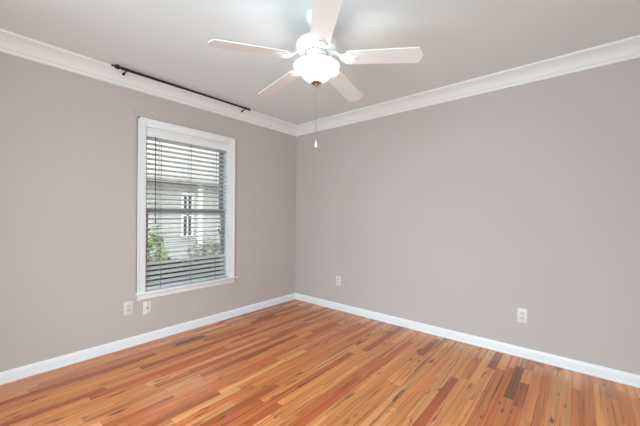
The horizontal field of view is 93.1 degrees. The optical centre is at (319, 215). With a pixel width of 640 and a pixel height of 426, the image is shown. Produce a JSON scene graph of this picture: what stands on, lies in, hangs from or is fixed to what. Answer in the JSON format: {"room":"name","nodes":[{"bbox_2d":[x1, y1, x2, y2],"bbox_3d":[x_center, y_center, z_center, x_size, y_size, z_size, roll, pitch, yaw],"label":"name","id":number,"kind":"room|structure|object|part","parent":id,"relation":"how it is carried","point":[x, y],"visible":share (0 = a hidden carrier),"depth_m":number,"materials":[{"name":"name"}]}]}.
{"room":"empty bedroom","nodes":[
{"label":"empty bedroom","id":0,"kind":"room"},
{"bbox_2d":[0,52,295,371],"bbox_3d":[-1.602,0.028,2.968,0.140,2.560,3.720,0,0,40],"label":"wall","id":1,"kind":"structure","parent":0,"point":[68,140],"depth_m":2.52,"materials":[{"name":"beige paint"}]},
{"bbox_2d":[124,301,132,315],"bbox_3d":[-1.720,0.833,2.722,0.008,0.119,0.072,0,0,40],"label":"wall outlet","id":2,"kind":"object","parent":1,"relation":"attached to","point":[128,306],"visible":1,"depth_m":2.72,"materials":[{"name":"white plastic"}]},
{"bbox_2d":[143,301,150,314],"bbox_3d":[-1.615,0.866,2.839,0.014,0.119,0.072,0,0,40],"label":"plate","id":3,"kind":"object","parent":1,"relation":"attached to","point":[146,305],"visible":1,"depth_m":2.83,"materials":[{"name":"white plastic"}]},
{"bbox_2d":[0,293,294,384],"bbox_3d":[-1.549,1.145,2.918,0.016,0.087,3.720,0,0,40],"label":"baseboard","id":4,"kind":"structure","parent":1,"relation":"attached to","point":[19,373],"depth_m":2.68,"materials":[{"name":"white paint"}]},
{"bbox_2d":[0,28,295,135],"bbox_3d":[-1.499,-1.192,2.887,0.111,0.118,3.720,0,0,40],"label":"trim","id":5,"kind":"structure","parent":1,"relation":"attached to","point":[11,43],"depth_m":2.61,"materials":[{"name":"white paint"}]},
{"bbox_2d":[111,64,250,111],"bbox_3d":[-1.282,-1.222,3.023,0.101,0.044,1.383,0,0,40],"label":"curtain rod","id":6,"kind":"object","parent":1,"relation":"attached to","point":[116,66],"visible":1,"depth_m":2.82,"materials":[{"name":"black metal"}]},
{"bbox_2d":[135,116,237,300],"bbox_3d":[-1.372,-0.059,3.201,0.188,1.681,1.076,0,0,40],"label":"window","id":7,"kind":"structure","parent":1,"relation":"in","point":[143,123],"depth_m":3.07,"materials":[{"name":"white paint"}]},
{"bbox_3d":[-1.431,-0.417,3.242,0.032,0.784,0.871,0,0,40],"label":"sash","id":8,"kind":"part","parent":7,"relation":"part of","materials":[{"name":"grey plastic"}]},
{"bbox_3d":[-1.408,0.319,3.219,0.032,0.784,0.871,0,0,40],"label":"sash","id":9,"kind":"part","parent":7,"relation":"part of","materials":[{"name":"grey plastic"}]},
{"bbox_2d":[146,129,227,289],"bbox_3d":[-1.363,-0.051,3.183,0.072,1.511,0.867,0,0,40],"label":"window blind","id":10,"kind":"object","parent":7,"relation":"attached to","point":[155,136],"visible":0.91,"depth_m":3.14,"materials":[{"name":"white plastic"}]},
{"bbox_3d":[-1.562,-0.027,2.960,0.058,1.448,0.005,0,0,40],"label":"ladder cord","id":11,"kind":"part","parent":10,"relation":"part of","materials":[{"name":"white fabric"}]},
{"bbox_3d":[-1.373,0.693,3.187,0.050,0.024,0.859,0,0,40],"label":"rail","id":12,"kind":"part","parent":10,"relation":"part of","materials":[{"name":"white plastic"}]},
{"bbox_3d":[-1.369,-0.025,3.187,0.058,1.448,0.005,0,0,40],"label":"ladder cord","id":13,"kind":"part","parent":10,"relation":"part of","materials":[{"name":"white fabric"}]},
{"bbox_3d":[-1.181,-0.024,3.408,0.058,1.448,0.005,0,0,40],"label":"ladder cord","id":14,"kind":"part","parent":10,"relation":"part of","materials":[{"name":"white fabric"}]},
{"bbox_2d":[0,299,639,425],"bbox_3d":[-0.176,1.257,1.752,3.660,0.120,3.760,0,0,40],"label":"floor","id":15,"kind":"structure","parent":0,"point":[295,362],"depth_m":2.15,"materials":[{"name":"brown wood"}]},
{"bbox_2d":[170,334,208,347],"bbox_3d":[-1.233,1.189,2.883,0.104,0.002,0.330,0,0,40],"label":"floor vent","id":16,"kind":"object","parent":15,"relation":"in","point":[199,337],"visible":1,"depth_m":2.88,"materials":[{"name":"brown wood"}]},
{"bbox_2d":[0,0,639,124],"bbox_3d":[-0.160,-1.303,1.752,3.900,0.120,4.000,0,0,40],"label":"ceiling","id":17,"kind":"structure","parent":0,"point":[166,40],"depth_m":2.10,"materials":[{"name":"white paint"}]},
{"bbox_2d":[208,0,423,147],"bbox_3d":[-0.029,-0.833,1.930,1.198,0.819,1.202,0,0,40],"label":"ceiling fan","id":18,"kind":"object","parent":17,"relation":"hanging from","point":[316,48],"visible":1,"depth_m":1.80,"materials":[{"name":"white metal"}]},
{"bbox_3d":[-0.399,-0.948,1.727,0.451,0.057,0.126,0,0,-23],"label":"blade","id":19,"kind":"part","parent":18,"relation":"part of","materials":[{"name":"white laminate"}]},
{"bbox_3d":[-0.293,-0.947,2.198,0.126,0.057,0.451,0,0,-41],"label":"blade","id":20,"kind":"part","parent":18,"relation":"part of","materials":[{"name":"white laminate"}]},
{"bbox_3d":[-0.022,-0.880,1.890,0.289,0.098,0.289,0,0,40],"label":"lamp shade","id":21,"kind":"part","parent":18,"relation":"part of","materials":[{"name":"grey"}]},
{"bbox_3d":[0.017,-0.945,1.481,0.126,0.057,0.451,0,0,-5],"label":"blade","id":22,"kind":"part","parent":18,"relation":"part of","materials":[{"name":"white laminate"}]},
{"bbox_3d":[0.188,-0.944,2.243,0.126,0.057,0.451,0,0,31],"label":"blade","id":23,"kind":"part","parent":18,"relation":"part of","materials":[{"name":"white laminate"}]},
{"bbox_3d":[0.379,-0.943,1.800,0.451,0.057,0.126,0,0,13],"label":"blade","id":24,"kind":"part","parent":18,"relation":"part of","materials":[{"name":"white laminate"}]},
{"bbox_2d":[295,58,639,374],"bbox_3d":[1.080,0.045,3.224,3.900,2.560,0.140,0,0,40],"label":"wall","id":25,"kind":"structure","parent":0,"point":[461,215],"depth_m":2.72,"materials":[{"name":"beige paint"}]},
{"bbox_2d":[336,276,340,285],"bbox_3d":[0.232,0.830,3.842,0.072,0.119,0.008,0,0,40],"label":"wall outlet","id":26,"kind":"object","parent":25,"relation":"attached to","point":[338,278],"visible":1,"depth_m":3.84,"materials":[{"name":"white plastic"}]},
{"bbox_2d":[295,293,639,387],"bbox_3d":[1.023,1.161,3.164,3.620,0.087,0.016,0,0,40],"label":"baseboard","id":27,"kind":"structure","parent":25,"relation":"attached to","point":[610,374],"depth_m":2.70,"materials":[{"name":"white paint"}]},
{"bbox_2d":[296,35,639,136],"bbox_3d":[1.007,-1.177,3.128,3.620,0.118,0.111,0,0,40],"label":"trim","id":28,"kind":"structure","parent":25,"relation":"attached to","point":[627,49],"depth_m":2.67,"materials":[{"name":"white paint"}]},
{"bbox_2d":[517,308,526,322],"bbox_3d":[1.721,0.853,2.579,0.072,0.119,0.008,0,0,40],"label":"wall outlet","id":29,"kind":"object","parent":25,"relation":"attached to","point":[521,313],"visible":1,"depth_m":2.58,"materials":[{"name":"white plastic"}]},
{"label":"outside","id":30,"kind":"structure","parent":0,"visible":0},
{"bbox_3d":[-7.759,2.000,15.867,25.800,0.200,36.000,0,0,40],"label":"lawn","id":31,"kind":"structure","parent":30,"visible":0},
{"bbox_2d":[148,222,171,281],"bbox_3d":[-3.009,1.018,5.222,1.353,1.852,0.812,0,0,40],"label":"shrub","id":32,"kind":"object","parent":31,"relation":"on","point":[163,255],"visible":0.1,"depth_m":5.18,"materials":[{"name":"green plant"}]},
{"bbox_2d":[147,176,219,261],"bbox_3d":[-7.555,0.116,14.393,6.900,3.570,16.800,0,0,40],"label":"neighbouring house","id":33,"kind":"structure","parent":31,"relation":"on","point":[182,244],"depth_m":12.10,"materials":[{"name":"grey"}]},
{"bbox_3d":[-5.383,0.005,12.288,0.025,1.620,0.320,0,0,40],"label":"pane","id":34,"kind":"part","parent":33,"relation":"part of","materials":[{"name":"grey glass"}]},
{"bbox_2d":[148,256,219,281],"bbox_3d":[-1.398,1.252,4.576,0.642,1.379,4.061,0,0,40],"label":"fence","id":35,"kind":"object","parent":31,"relation":"on","point":[199,256],"visible":0.05,"depth_m":3.94,"materials":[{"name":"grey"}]},
{"bbox_2d":[183,236,219,273],"bbox_3d":[-2.856,1.249,8.169,1.752,1.377,1.526,0,0,40],"label":"shrub","id":36,"kind":"object","parent":31,"relation":"on","point":[209,245],"visible":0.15,"depth_m":8.07,"materials":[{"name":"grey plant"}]}
]}

